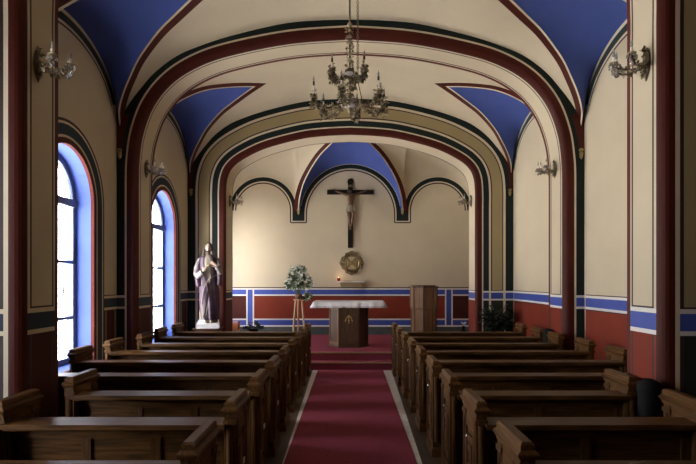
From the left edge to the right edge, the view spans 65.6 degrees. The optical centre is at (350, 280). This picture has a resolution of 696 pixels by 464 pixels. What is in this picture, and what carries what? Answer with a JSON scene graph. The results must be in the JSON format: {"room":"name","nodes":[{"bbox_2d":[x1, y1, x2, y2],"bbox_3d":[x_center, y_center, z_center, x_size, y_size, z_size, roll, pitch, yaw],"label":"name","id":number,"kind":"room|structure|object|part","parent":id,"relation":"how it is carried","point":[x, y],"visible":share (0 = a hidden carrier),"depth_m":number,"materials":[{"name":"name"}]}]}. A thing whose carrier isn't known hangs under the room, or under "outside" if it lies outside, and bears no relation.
{"room":"church","nodes":[
{"label":"church","id":0,"kind":"room"},
{"bbox_2d":[58,9,187,372],"bbox_3d":[-3.668,-1.500,6.010,0.344,6.400,16.020,0,0,0],"label":"wall","id":1,"kind":"structure","parent":0,"point":[87,108],"depth_m":7.47,"materials":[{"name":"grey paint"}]},
{"bbox_2d":[33,41,75,82],"bbox_3d":[-2.339,-1.725,4.281,0.292,0.290,0.288,0,0,-35],"label":"wall sconce","id":2,"kind":"object","parent":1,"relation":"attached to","point":[67,71],"visible":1,"depth_m":4.28,"materials":[{"name":"gold metal"}]},
{"bbox_3d":[-2.474,-1.720,4.298,0.064,0.281,0.101,0,0,0],"label":"plate","id":3,"kind":"part","parent":2,"relation":"part of","materials":[{"name":"gold metal"}]},
{"bbox_3d":[-2.390,-1.702,4.217,0.247,0.137,0.084,0,0,29],"label":"candle arm","id":4,"kind":"part","parent":2,"relation":"part of","materials":[{"name":"gold metal"}]},
{"bbox_3d":[-2.337,-1.690,4.299,0.293,0.096,0.070,0,0,0],"label":"candle arm","id":5,"kind":"part","parent":2,"relation":"part of","materials":[{"name":"gold metal"}]},
{"bbox_3d":[-2.388,-1.704,4.383,0.250,0.133,0.079,0,0,-28],"label":"candle arm","id":6,"kind":"part","parent":2,"relation":"part of","materials":[{"name":"gold metal"}]},
{"bbox_2d":[58,154,76,366],"bbox_3d":[-3.743,-0.278,6.710,0.085,2.735,1.210,0,0,0],"label":"window","id":7,"kind":"structure","parent":1,"relation":"in","point":[71,203],"depth_m":7.24,"materials":[{"name":"white glass"}]},
{"bbox_2d":[115,148,121,158],"bbox_3d":[-3.450,-1.899,8.053,0.090,0.168,0.070,0,0,0],"label":"corbel","id":8,"kind":"object","parent":1,"relation":"attached to","point":[118,150],"visible":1,"depth_m":8.04,"materials":[{"name":"gold metal"}]},
{"bbox_2d":[144,159,165,177],"bbox_3d":[-3.029,-1.745,8.381,0.292,0.290,0.288,0,0,-35],"label":"wall sconce","id":9,"kind":"object","parent":1,"relation":"attached to","point":[162,170],"visible":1,"depth_m":8.38,"materials":[{"name":"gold metal"}]},
{"bbox_3d":[-3.164,-1.740,8.398,0.064,0.281,0.101,0,0,0],"label":"plate","id":10,"kind":"part","parent":9,"relation":"part of","materials":[{"name":"gold metal"}]},
{"bbox_3d":[-3.027,-1.710,8.399,0.293,0.096,0.071,0,0,0],"label":"candle arm","id":11,"kind":"part","parent":9,"relation":"part of","materials":[{"name":"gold metal"}]},
{"bbox_2d":[152,197,164,338],"bbox_3d":[-3.743,-0.278,10.160,0.085,2.735,1.210,0,0,0],"label":"window","id":12,"kind":"structure","parent":1,"relation":"in","point":[161,227],"depth_m":10.69,"materials":[{"name":"glass"}]},
{"bbox_2d":[229,194,242,206],"bbox_3d":[-2.524,-1.775,11.931,0.292,0.290,0.288,0,0,-35],"label":"wall sconce","id":13,"kind":"object","parent":1,"relation":"attached to","point":[237,201],"visible":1,"depth_m":11.93,"materials":[{"name":"gold metal"}]},
{"bbox_2d":[0,0,695,416],"bbox_3d":[-0.067,-1.690,4.360,7.469,6.780,0.520,0,0,0],"label":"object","id":14,"kind":"structure","parent":1,"relation":"attached to","point":[661,109],"depth_m":4.15,"materials":[{"name":"red"}]},
{"bbox_2d":[117,20,583,349],"bbox_3d":[0.000,-1.285,8.400,7.640,5.970,0.640,0,0,0],"label":"arch","id":15,"kind":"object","parent":1,"relation":"attached to","point":[138,131],"depth_m":8.10,"materials":[{"name":"red"}]},
{"bbox_2d":[188,99,512,331],"bbox_3d":[0.000,-1.246,11.945,7.446,5.893,0.690,0,0,0],"label":"arch","id":16,"kind":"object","parent":1,"relation":"attached to","point":[243,142],"depth_m":11.60,"materials":[{"name":"black"}]},
{"bbox_2d":[458,194,471,206],"bbox_3d":[2.524,-1.775,11.969,0.292,0.290,0.288,0,0,-35],"label":"wall sconce","id":17,"kind":"object","parent":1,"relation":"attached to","point":[463,201],"visible":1,"depth_m":11.93,"materials":[{"name":"gold metal"}]},
{"bbox_2d":[58,0,626,210],"bbox_3d":[0.000,-3.250,6.050,7.680,3.100,16.500,0,0,0],"label":"ceiling","id":18,"kind":"structure","parent":0,"point":[133,39],"depth_m":7.98,"materials":[{"name":"beige paint"}]},
{"bbox_2d":[308,0,389,122],"bbox_3d":[-0.006,-2.979,6.711,1.022,1.866,1.046,0,0,0],"label":"chandelier","id":19,"kind":"object","parent":18,"relation":"hanging from","point":[350,103],"visible":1,"depth_m":6.66,"materials":[{"name":"gold metal"}]},
{"bbox_3d":[-0.269,-2.192,6.621,0.512,0.274,0.147,0,0,-18],"label":"candle arm","id":20,"kind":"part","parent":19,"relation":"part of","materials":[{"name":"gold metal"}]},
{"bbox_3d":[-0.213,-2.194,6.889,0.506,0.291,0.142,0,0,42],"label":"candle arm","id":21,"kind":"part","parent":19,"relation":"part of","materials":[{"name":"gold metal"}]},
{"bbox_3d":[-0.155,-2.526,6.656,0.290,0.281,0.138,0,0,-20],"label":"candle arm","id":22,"kind":"part","parent":19,"relation":"part of","materials":[{"name":"gold metal"}]},
{"bbox_3d":[-0.067,-2.194,6.442,0.128,0.290,0.511,0,0,12],"label":"candle arm","id":23,"kind":"part","parent":19,"relation":"part of","materials":[{"name":"gold metal"}]},
{"bbox_3d":[-0.010,-2.559,6.710,0.150,0.045,0.150,0,0,0],"label":"lamp shade","id":24,"kind":"part","parent":19,"relation":"part of","materials":[{"name":"clear glass"}]},
{"bbox_3d":[-0.010,-2.994,6.710,0.210,1.835,0.210,0,0,0],"label":"stem","id":25,"kind":"part","parent":19,"relation":"part of","materials":[{"name":"gold metal"}]},
{"bbox_3d":[-0.010,-2.194,6.710,0.300,0.085,0.300,0,0,0],"label":"lamp shade","id":26,"kind":"part","parent":19,"relation":"part of","materials":[{"name":"clear glass"}]},
{"bbox_3d":[0.016,-2.533,6.859,0.144,0.280,0.284,0,0,10],"label":"candle arm","id":27,"kind":"part","parent":19,"relation":"part of","materials":[{"name":"gold metal"}]},
{"bbox_3d":[0.048,-2.188,6.979,0.130,0.284,0.516,0,0,12],"label":"candle arm","id":28,"kind":"part","parent":19,"relation":"part of","materials":[{"name":"gold metal"}]},
{"bbox_3d":[0.101,-2.549,6.615,0.276,0.288,0.145,0,0,40],"label":"candle arm","id":29,"kind":"part","parent":19,"relation":"part of","materials":[{"name":"gold metal"}]},
{"bbox_3d":[0.100,-3.070,6.710,0.091,1.629,0.035,0,0,0],"label":"chain","id":30,"kind":"part","parent":19,"relation":"part of","materials":[{"name":"gold metal"}]},
{"bbox_3d":[0.191,-2.201,6.524,0.512,0.285,0.141,0,0,42],"label":"candle arm","id":31,"kind":"part","parent":19,"relation":"part of","materials":[{"name":"gold metal"}]},
{"bbox_3d":[0.253,-2.195,6.789,0.513,0.290,0.138,0,0,-18],"label":"candle arm","id":32,"kind":"part","parent":19,"relation":"part of","materials":[{"name":"gold metal"}]},
{"bbox_2d":[232,164,468,334],"bbox_3d":[0.000,-1.500,14.147,7.680,6.400,0.306,0,0,0],"label":"wall","id":33,"kind":"structure","parent":0,"point":[427,244],"depth_m":14.00,"materials":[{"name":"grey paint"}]},
{"bbox_2d":[327,178,373,247],"bbox_3d":[-0.003,-1.754,13.876,1.200,1.798,0.239,0,0,0],"label":"crucifix","id":34,"kind":"object","parent":33,"relation":"attached to","point":[350,193],"visible":1,"depth_m":13.95,"materials":[{"name":"brown wood"}]},
{"bbox_2d":[338,281,363,286],"bbox_3d":[0.013,0.078,13.846,0.680,0.145,0.300,0,0,0],"label":"wall shelf","id":35,"kind":"object","parent":33,"relation":"attached to","point":[342,283],"visible":1,"depth_m":13.78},
{"bbox_2d":[339,251,363,274],"bbox_3d":[0.023,-0.466,13.956,0.631,0.632,0.091,0,0,0],"label":"wall medallion","id":36,"kind":"object","parent":33,"relation":"attached to","point":[351,262],"visible":1,"depth_m":13.96,"materials":[{"name":"gold metal"}]},
{"bbox_3d":[0.023,-0.467,13.985,0.380,0.380,0.009,0,0,0],"label":"plate","id":37,"kind":"part","parent":36,"relation":"part of","materials":[{"name":"gold metal"}]},
{"bbox_2d":[311,335,391,370],"bbox_3d":[0.000,1.542,12.115,6.980,0.315,3.760,0,0,0],"label":"platform","id":38,"kind":"object","parent":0,"point":[378,355],"visible":0.25,"depth_m":10.53,"materials":[{"name":"carpet"}]},
{"bbox_2d":[192,327,223,331],"bbox_3d":[-2.900,1.173,11.020,0.540,0.435,0.480,0,0,0],"label":"pedestal","id":39,"kind":"object","parent":38,"relation":"on","point":[220,328],"visible":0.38,"depth_m":10.80,"materials":[{"name":"brown wood"}]},
{"bbox_2d":[194,242,222,328],"bbox_3d":[-2.896,0.080,11.000,0.575,1.749,0.440,0,0,-12],"label":"robed statue","id":40,"kind":"object","parent":39,"relation":"on","point":[208,272],"visible":1,"depth_m":10.90,"materials":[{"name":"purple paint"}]},
{"bbox_2d":[233,321,239,331],"bbox_3d":[-2.830,1.185,13.200,0.220,0.410,0.220,0,0,0],"label":"stool","id":41,"kind":"object","parent":38,"relation":"on","point":[236,324],"visible":0.43,"depth_m":13.09,"materials":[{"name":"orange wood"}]},
{"bbox_3d":[-2.830,1.110,13.200,0.220,0.160,0.220,0,0,0],"label":"seat","id":42,"kind":"part","parent":41,"relation":"part of","materials":[{"name":"orange wood"}]},
{"bbox_2d":[243,320,263,331],"bbox_3d":[-2.404,1.182,13.346,0.562,0.416,0.400,0,0,0],"label":"plant","id":43,"kind":"object","parent":38,"relation":"on","point":[255,329],"visible":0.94,"depth_m":13.30,"materials":[{"name":"green plant"}]},
{"bbox_3d":[-2.400,1.285,13.350,0.240,0.210,0.240,0,0,0],"label":"pot","id":44,"kind":"part","parent":43,"relation":"part of","materials":[{"name":"black plastic"}]},
{"bbox_2d":[292,299,304,331],"bbox_3d":[-1.085,0.889,11.479,0.338,1.007,0.324,0,0,0],"label":"stand","id":45,"kind":"object","parent":38,"relation":"on","point":[297,300],"visible":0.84,"depth_m":11.40,"materials":[{"name":"brown wood"}]},
{"bbox_3d":[-1.194,0.890,11.368,0.138,1.004,0.048,0,0,-38],"label":"leg","id":46,"kind":"part","parent":45,"relation":"part of","materials":[{"name":"brown wood"}]},
{"bbox_3d":[-1.120,0.890,11.573,0.047,1.004,0.138,0,0,-12],"label":"leg","id":47,"kind":"part","parent":45,"relation":"part of","materials":[{"name":"brown wood"}]},
{"bbox_2d":[284,264,313,301],"bbox_3d":[-1.102,0.036,11.457,0.653,0.795,0.691,0,0,0],"label":"flower arrangement","id":48,"kind":"object","parent":45,"relation":"on","point":[294,280],"visible":1,"depth_m":11.34,"materials":[{"name":"green plant"}]},
{"bbox_3d":[-0.983,0.890,11.409,0.136,1.004,0.044,0,0,22],"label":"leg","id":49,"kind":"part","parent":45,"relation":"part of","materials":[{"name":"brown wood"}]},
{"bbox_2d":[328,307,368,347],"bbox_3d":[-0.035,0.915,11.620,1.460,0.950,0.762,0,0,0],"label":"altar table","id":50,"kind":"object","parent":38,"relation":"on","point":[348,327],"visible":0.85,"depth_m":11.26,"materials":[{"name":"brown wood"}]},
{"bbox_2d":[310,300,386,307],"bbox_3d":[-0.035,0.496,11.620,1.657,0.138,0.808,0,0,0],"label":"altar cloth","id":51,"kind":"object","parent":50,"relation":"on","point":[317,303],"visible":1,"depth_m":11.25,"materials":[{"name":"fabric"}]},
{"bbox_2d":[409,285,438,331],"bbox_3d":[1.490,0.738,11.000,0.554,1.305,0.554,0,0,-14],"label":"lectern","id":52,"kind":"object","parent":38,"relation":"on","point":[423,298],"visible":0.72,"depth_m":10.79,"materials":[{"name":"brown wood"}]},
{"bbox_2d":[461,321,465,331],"bbox_3d":[2.720,1.184,13.000,0.145,0.413,0.136,0,0,0],"label":"candle holder","id":53,"kind":"object","parent":38,"relation":"on","point":[464,323],"visible":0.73,"depth_m":12.97,"materials":[{"name":"black metal"}]},
{"bbox_2d":[477,304,513,331],"bbox_3d":[3.030,0.921,11.169,0.747,0.937,0.756,0,0,0],"label":"potted plant","id":54,"kind":"object","parent":38,"relation":"on","point":[490,320],"visible":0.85,"depth_m":11.15,"materials":[{"name":"green plant"}]},
{"bbox_2d":[266,370,441,463],"bbox_3d":[0.000,1.797,6.050,7.680,0.206,16.500,0,0,0],"label":"floor","id":55,"kind":"structure","parent":0,"point":[417,439],"depth_m":6.22,"materials":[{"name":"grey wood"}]},
{"bbox_2d":[0,420,220,463],"bbox_3d":[-1.518,1.235,2.797,1.589,0.930,0.505,0,0,0],"label":"pew","id":56,"kind":"object","parent":55,"relation":"on","point":[200,447],"visible":1,"depth_m":2.72,"materials":[{"name":"brown wood"}]},
{"bbox_3d":[-0.775,1.275,2.780,0.090,0.850,0.429,0,0,0],"label":"panel","id":57,"kind":"part","parent":56,"relation":"part of","materials":[{"name":"brown wood"}]},
{"bbox_2d":[0,389,249,463],"bbox_3d":[-1.518,1.235,3.675,1.589,0.930,0.505,0,0,0],"label":"pew","id":58,"kind":"object","parent":55,"relation":"on","point":[24,435],"visible":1,"depth_m":3.57,"materials":[{"name":"brown wood"}]},
{"bbox_3d":[-2.260,1.275,3.659,0.090,0.850,0.429,0,0,0],"label":"panel","id":59,"kind":"part","parent":58,"relation":"part of","materials":[{"name":"brown wood"}]},
{"bbox_3d":[-1.518,1.272,3.591,1.435,0.655,0.045,0,0,0],"label":"backrest","id":60,"kind":"part","parent":58,"relation":"part of","materials":[{"name":"brown wood"}]},
{"bbox_3d":[-0.775,1.275,3.659,0.090,0.850,0.429,0,0,0],"label":"panel","id":61,"kind":"part","parent":58,"relation":"part of","materials":[{"name":"brown wood"}]},
{"bbox_2d":[61,369,268,463],"bbox_3d":[-1.518,1.235,4.553,1.589,0.930,0.505,0,0,0],"label":"pew","id":62,"kind":"object","parent":55,"relation":"on","point":[82,397],"visible":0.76,"depth_m":4.45,"materials":[{"name":"brown wood"}]},
{"bbox_3d":[-2.260,1.275,4.537,0.090,0.850,0.429,0,0,0],"label":"panel","id":63,"kind":"part","parent":62,"relation":"part of","materials":[{"name":"brown wood"}]},
{"bbox_3d":[-1.518,1.272,4.468,1.435,0.655,0.045,0,0,0],"label":"backrest","id":64,"kind":"part","parent":62,"relation":"part of","materials":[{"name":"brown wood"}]},
{"bbox_3d":[-0.775,1.275,4.537,0.090,0.850,0.429,0,0,0],"label":"panel","id":65,"kind":"part","parent":62,"relation":"part of","materials":[{"name":"brown wood"}]},
{"bbox_2d":[58,355,280,456],"bbox_3d":[-1.958,1.235,5.431,2.469,0.930,0.505,0,0,0],"label":"pew","id":66,"kind":"object","parent":55,"relation":"on","point":[106,381],"visible":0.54,"depth_m":5.33,"materials":[{"name":"brown wood"}]},
{"bbox_3d":[-1.958,1.272,5.346,2.315,0.655,0.045,0,0,0],"label":"backrest","id":67,"kind":"part","parent":66,"relation":"part of","materials":[{"name":"brown wood"}]},
{"bbox_3d":[-0.775,1.275,5.415,0.090,0.850,0.429,0,0,0],"label":"panel","id":68,"kind":"part","parent":66,"relation":"part of","materials":[{"name":"brown wood"}]},
{"bbox_2d":[66,345,290,431],"bbox_3d":[-1.958,1.235,6.309,2.469,0.930,0.505,0,0,0],"label":"pew","id":69,"kind":"object","parent":55,"relation":"on","point":[81,357],"visible":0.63,"depth_m":6.20,"materials":[{"name":"brown wood"}]},
{"bbox_3d":[-3.140,1.275,6.293,0.090,0.850,0.429,0,0,0],"label":"panel","id":70,"kind":"part","parent":69,"relation":"part of","materials":[{"name":"brown wood"}]},
{"bbox_3d":[-1.958,1.272,6.224,2.315,0.655,0.045,0,0,0],"label":"backrest","id":71,"kind":"part","parent":69,"relation":"part of","materials":[{"name":"brown wood"}]},
{"bbox_3d":[-0.775,1.275,6.293,0.090,0.850,0.429,0,0,0],"label":"panel","id":72,"kind":"part","parent":69,"relation":"part of","materials":[{"name":"brown wood"}]},
{"bbox_2d":[102,337,297,412],"bbox_3d":[-1.958,1.235,7.188,2.469,0.930,0.505,0,0,0],"label":"pew","id":73,"kind":"object","parent":55,"relation":"on","point":[114,347],"visible":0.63,"depth_m":7.01,"materials":[{"name":"brown wood"}]},
{"bbox_3d":[-3.140,1.275,7.170,0.090,0.850,0.429,0,0,0],"label":"panel","id":74,"kind":"part","parent":73,"relation":"part of","materials":[{"name":"brown wood"}]},
{"bbox_3d":[-1.958,1.272,7.103,2.315,0.655,0.045,0,0,0],"label":"backrest","id":75,"kind":"part","parent":73,"relation":"part of","materials":[{"name":"brown wood"}]},
{"bbox_3d":[-0.775,1.275,7.170,0.090,0.850,0.429,0,0,0],"label":"panel","id":76,"kind":"part","parent":73,"relation":"part of","materials":[{"name":"brown wood"}]},
{"bbox_2d":[135,331,302,397],"bbox_3d":[-1.923,1.235,8.066,2.399,0.930,0.505,0,0,0],"label":"pew","id":77,"kind":"object","parent":55,"relation":"on","point":[144,340],"visible":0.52,"depth_m":7.90,"materials":[{"name":"brown wood"}]},
{"bbox_3d":[-3.070,1.275,8.049,0.090,0.850,0.429,0,0,0],"label":"panel","id":78,"kind":"part","parent":77,"relation":"part of","materials":[{"name":"brown wood"}]},
{"bbox_3d":[-1.923,1.272,7.981,2.245,0.655,0.045,0,0,0],"label":"backrest","id":79,"kind":"part","parent":77,"relation":"part of","materials":[{"name":"brown wood"}]},
{"bbox_3d":[-0.775,1.275,8.049,0.090,0.850,0.429,0,0,0],"label":"panel","id":80,"kind":"part","parent":77,"relation":"part of","materials":[{"name":"brown wood"}]},
{"bbox_2d":[152,327,307,385],"bbox_3d":[-1.958,1.235,8.944,2.469,0.930,0.505,0,0,0],"label":"pew","id":81,"kind":"object","parent":55,"relation":"on","point":[160,334],"visible":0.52,"depth_m":8.74,"materials":[{"name":"brown wood"}]},
{"bbox_3d":[-3.140,1.275,8.927,0.090,0.850,0.429,0,0,0],"label":"panel","id":82,"kind":"part","parent":81,"relation":"part of","materials":[{"name":"brown wood"}]},
{"bbox_3d":[-1.958,1.272,8.858,2.315,0.655,0.045,0,0,0],"label":"backrest","id":83,"kind":"part","parent":81,"relation":"part of","materials":[{"name":"brown wood"}]},
{"bbox_3d":[-0.775,1.275,8.927,0.090,0.850,0.429,0,0,0],"label":"panel","id":84,"kind":"part","parent":81,"relation":"part of","materials":[{"name":"brown wood"}]},
{"bbox_2d":[171,323,311,376],"bbox_3d":[-1.958,1.235,9.822,2.469,0.930,0.505,0,0,0],"label":"pew","id":85,"kind":"object","parent":55,"relation":"on","point":[177,329],"visible":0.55,"depth_m":9.61,"materials":[{"name":"brown wood"}]},
{"bbox_3d":[-3.140,1.275,9.805,0.090,0.850,0.429,0,0,0],"label":"panel","id":86,"kind":"part","parent":85,"relation":"part of","materials":[{"name":"brown wood"}]},
{"bbox_3d":[-1.958,1.272,9.736,2.315,0.655,0.045,0,0,0],"label":"backrest","id":87,"kind":"part","parent":85,"relation":"part of","materials":[{"name":"brown wood"}]},
{"bbox_3d":[-0.775,1.275,9.805,0.090,0.850,0.429,0,0,0],"label":"panel","id":88,"kind":"part","parent":85,"relation":"part of","materials":[{"name":"brown wood"}]},
{"bbox_2d":[284,370,416,463],"bbox_3d":[0.000,1.692,4.135,1.236,0.013,12.230,0,0,0],"label":"carpet","id":89,"kind":"object","parent":55,"relation":"on","point":[348,416],"visible":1,"depth_m":6.34,"materials":[{"name":"red carpet"}]},
{"bbox_2d":[391,323,527,376],"bbox_3d":[1.946,1.235,9.822,2.403,0.930,0.505,0,0,0],"label":"pew","id":90,"kind":"object","parent":55,"relation":"on","point":[521,328],"visible":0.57,"depth_m":9.61,"materials":[{"name":"brown wood"}]},
{"bbox_3d":[0.805,1.275,9.805,0.090,0.850,0.429,0,0,0],"label":"panel","id":91,"kind":"part","parent":90,"relation":"part of","materials":[{"name":"brown wood"}]},
{"bbox_3d":[1.950,1.272,9.736,2.240,0.655,0.045,0,0,0],"label":"backrest","id":92,"kind":"part","parent":90,"relation":"part of","materials":[{"name":"brown wood"}]},
{"bbox_3d":[3.095,1.275,9.805,0.090,0.850,0.429,0,0,0],"label":"panel","id":93,"kind":"part","parent":90,"relation":"part of","materials":[{"name":"brown wood"}]},
{"bbox_2d":[395,327,543,385],"bbox_3d":[1.951,1.235,8.944,2.403,0.930,0.505,0,0,0],"label":"pew","id":94,"kind":"object","parent":55,"relation":"on","point":[537,335],"visible":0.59,"depth_m":8.74,"materials":[{"name":"brown wood"}]},
{"bbox_3d":[0.810,1.275,8.927,0.090,0.850,0.429,0,0,0],"label":"panel","id":95,"kind":"part","parent":94,"relation":"part of","materials":[{"name":"brown wood"}]},
{"bbox_3d":[1.955,1.272,8.858,2.240,0.655,0.045,0,0,0],"label":"backrest","id":96,"kind":"part","parent":94,"relation":"part of","materials":[{"name":"brown wood"}]},
{"bbox_3d":[3.100,1.275,8.927,0.090,0.850,0.429,0,0,0],"label":"panel","id":97,"kind":"part","parent":94,"relation":"part of","materials":[{"name":"brown wood"}]},
{"bbox_2d":[400,331,564,397],"bbox_3d":[1.931,1.235,8.066,2.353,0.930,0.505,0,0,0],"label":"pew","id":98,"kind":"object","parent":55,"relation":"on","point":[555,340],"visible":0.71,"depth_m":7.89,"materials":[{"name":"brown wood"}]},
{"bbox_3d":[0.815,1.275,8.049,0.090,0.850,0.429,0,0,0],"label":"panel","id":99,"kind":"part","parent":98,"relation":"part of","materials":[{"name":"brown wood"}]},
{"bbox_3d":[1.935,1.272,7.981,2.190,0.655,0.045,0,0,0],"label":"backrest","id":100,"kind":"part","parent":98,"relation":"part of","materials":[{"name":"brown wood"}]},
{"bbox_3d":[3.055,1.275,8.049,0.090,0.850,0.429,0,0,0],"label":"panel","id":101,"kind":"part","parent":98,"relation":"part of","materials":[{"name":"brown wood"}]},
{"bbox_2d":[407,337,595,412],"bbox_3d":[1.961,1.235,7.188,2.403,0.930,0.505,0,0,0],"label":"pew","id":102,"kind":"object","parent":55,"relation":"on","point":[584,347],"visible":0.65,"depth_m":7.01,"materials":[{"name":"brown wood"}]},
{"bbox_3d":[0.820,1.275,7.170,0.090,0.850,0.429,0,0,0],"label":"panel","id":103,"kind":"part","parent":102,"relation":"part of","materials":[{"name":"brown wood"}]},
{"bbox_3d":[1.965,1.272,7.103,2.240,0.655,0.045,0,0,0],"label":"backrest","id":104,"kind":"part","parent":102,"relation":"part of","materials":[{"name":"brown wood"}]},
{"bbox_3d":[3.110,1.275,7.170,0.090,0.850,0.429,0,0,0],"label":"panel","id":105,"kind":"part","parent":102,"relation":"part of","materials":[{"name":"brown wood"}]},
{"bbox_2d":[414,345,626,431],"bbox_3d":[1.966,1.235,6.309,2.403,0.930,0.505,0,0,0],"label":"pew","id":106,"kind":"object","parent":55,"relation":"on","point":[616,356],"visible":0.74,"depth_m":6.20,"materials":[{"name":"brown wood"}]},
{"bbox_3d":[0.825,1.275,6.293,0.090,0.850,0.429,0,0,0],"label":"panel","id":107,"kind":"part","parent":106,"relation":"part of","materials":[{"name":"brown wood"}]},
{"bbox_3d":[1.970,1.272,6.224,2.240,0.655,0.045,0,0,0],"label":"backrest","id":108,"kind":"part","parent":106,"relation":"part of","materials":[{"name":"brown wood"}]},
{"bbox_3d":[3.115,1.275,6.293,0.090,0.850,0.429,0,0,0],"label":"panel","id":109,"kind":"part","parent":106,"relation":"part of","materials":[{"name":"brown wood"}]},
{"bbox_2d":[425,355,626,456],"bbox_3d":[1.971,1.235,5.431,2.403,0.930,0.505,0,0,0],"label":"pew","id":110,"kind":"object","parent":55,"relation":"on","point":[474,381],"visible":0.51,"depth_m":5.33,"materials":[{"name":"brown wood"}]},
{"bbox_3d":[0.830,1.275,5.415,0.090,0.850,0.429,0,0,0],"label":"panel","id":111,"kind":"part","parent":110,"relation":"part of","materials":[{"name":"brown wood"}]},
{"bbox_3d":[1.975,1.272,5.346,2.240,0.655,0.045,0,0,0],"label":"backrest","id":112,"kind":"part","parent":110,"relation":"part of","materials":[{"name":"brown wood"}]},
{"bbox_2d":[439,369,636,463],"bbox_3d":[1.546,1.235,4.553,1.543,0.930,0.505,0,0,0],"label":"pew","id":113,"kind":"object","parent":55,"relation":"on","point":[618,399],"visible":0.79,"depth_m":4.45,"materials":[{"name":"brown wood"}]},
{"bbox_3d":[0.835,1.275,4.537,0.090,0.850,0.429,0,0,0],"label":"panel","id":114,"kind":"part","parent":113,"relation":"part of","materials":[{"name":"brown wood"}]},
{"bbox_3d":[1.550,1.272,4.468,1.380,0.655,0.045,0,0,0],"label":"backrest","id":115,"kind":"part","parent":113,"relation":"part of","materials":[{"name":"brown wood"}]},
{"bbox_3d":[2.265,1.275,4.537,0.090,0.850,0.429,0,0,0],"label":"panel","id":116,"kind":"part","parent":113,"relation":"part of","materials":[{"name":"brown wood"}]},
{"bbox_2d":[542,328,553,342],"bbox_3d":[3.105,1.222,8.480,0.170,0.957,0.170,0,0,0],"label":"bin","id":117,"kind":"object","parent":55,"relation":"on","point":[545,331],"visible":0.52,"depth_m":8.43,"materials":[{"name":"black plastic"}]},
{"bbox_3d":[3.105,0.789,8.480,0.170,0.092,0.170,0,0,0],"label":"lid","id":118,"kind":"part","parent":117,"relation":"part of","materials":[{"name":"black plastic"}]},
{"bbox_2d":[460,389,695,463],"bbox_3d":[1.551,1.235,3.675,1.543,0.930,0.505,0,0,0],"label":"pew","id":119,"kind":"object","parent":55,"relation":"on","point":[672,436],"visible":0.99,"depth_m":3.57,"materials":[{"name":"brown wood"}]},
{"bbox_3d":[0.840,1.275,3.659,0.090,0.850,0.429,0,0,0],"label":"panel","id":120,"kind":"part","parent":119,"relation":"part of","materials":[{"name":"brown wood"}]},
{"bbox_3d":[1.555,1.272,3.591,1.380,0.655,0.045,0,0,0],"label":"backrest","id":121,"kind":"part","parent":119,"relation":"part of","materials":[{"name":"brown wood"}]},
{"bbox_3d":[2.270,1.275,3.659,0.090,0.850,0.429,0,0,0],"label":"panel","id":122,"kind":"part","parent":119,"relation":"part of","materials":[{"name":"brown wood"}]},
{"bbox_2d":[493,420,695,463],"bbox_3d":[1.556,1.235,2.797,1.543,0.930,0.505,0,0,0],"label":"pew","id":123,"kind":"object","parent":55,"relation":"on","point":[512,446],"visible":1,"depth_m":2.73,"materials":[{"name":"brown wood"}]},
{"bbox_3d":[0.845,1.275,2.780,0.090,0.850,0.429,0,0,0],"label":"panel","id":124,"kind":"part","parent":123,"relation":"part of","materials":[{"name":"brown wood"}]},
{"bbox_2d":[636,378,660,416],"bbox_3d":[2.270,1.222,4.110,0.170,0.957,0.170,0,0,0],"label":"bin","id":125,"kind":"object","parent":55,"relation":"on","point":[648,389],"visible":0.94,"depth_m":4.05,"materials":[{"name":"black plastic"}]},
{"bbox_3d":[2.270,0.789,4.110,0.170,0.092,0.170,0,0,0],"label":"lid","id":126,"kind":"part","parent":125,"relation":"part of","materials":[{"name":"black plastic"}]},
{"bbox_2d":[535,159,556,177],"bbox_3d":[3.029,-1.745,8.419,0.292,0.290,0.288,0,0,-35],"label":"wall sconce","id":127,"kind":"object","parent":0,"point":[539,170],"visible":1,"depth_m":8.38,"materials":[{"name":"gold metal"}]},
{"bbox_3d":[3.078,-1.724,8.317,0.250,0.133,0.079,0,0,-28],"label":"candle arm","id":128,"kind":"part","parent":127,"relation":"part of","materials":[{"name":"gold metal"}]},
{"bbox_3d":[3.164,-1.740,8.402,0.064,0.281,0.101,0,0,0],"label":"plate","id":129,"kind":"part","parent":127,"relation":"part of","materials":[{"name":"gold metal"}]},
{"bbox_2d":[513,19,626,359],"bbox_3d":[3.668,-1.500,6.010,0.344,6.400,16.020,0,0,0],"label":"wall","id":130,"kind":"structure","parent":0,"point":[605,108],"depth_m":7.75,"materials":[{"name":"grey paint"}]},
{"bbox_2d":[579,148,584,158],"bbox_3d":[3.440,-1.899,8.053,0.090,0.168,0.070,0,0,0],"label":"corbel","id":131,"kind":"object","parent":130,"relation":"attached to","point":[581,150],"visible":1,"depth_m":8.04,"materials":[{"name":"gold metal"}]},
{"bbox_2d":[608,38,650,80],"bbox_3d":[2.205,-1.735,4.319,0.292,0.290,0.288,0,0,-35],"label":"wall sconce","id":132,"kind":"object","parent":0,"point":[616,68],"visible":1,"depth_m":4.29,"materials":[{"name":"gold metal"}]},
{"bbox_3d":[2.203,-1.700,4.301,0.293,0.096,0.070,0,0,0],"label":"candle arm","id":133,"kind":"part","parent":132,"relation":"part of","materials":[{"name":"gold metal"}]},
{"bbox_3d":[2.256,-1.712,4.383,0.247,0.137,0.084,0,0,29],"label":"candle arm","id":134,"kind":"part","parent":132,"relation":"part of","materials":[{"name":"gold metal"}]},
{"bbox_3d":[2.254,-1.714,4.217,0.250,0.133,0.079,0,0,-28],"label":"candle arm","id":135,"kind":"part","parent":132,"relation":"part of","materials":[{"name":"gold metal"}]},
{"bbox_3d":[2.340,-1.730,4.302,0.064,0.281,0.101,0,0,0],"label":"plate","id":136,"kind":"part","parent":132,"relation":"part of","materials":[{"name":"gold metal"}]}
]}

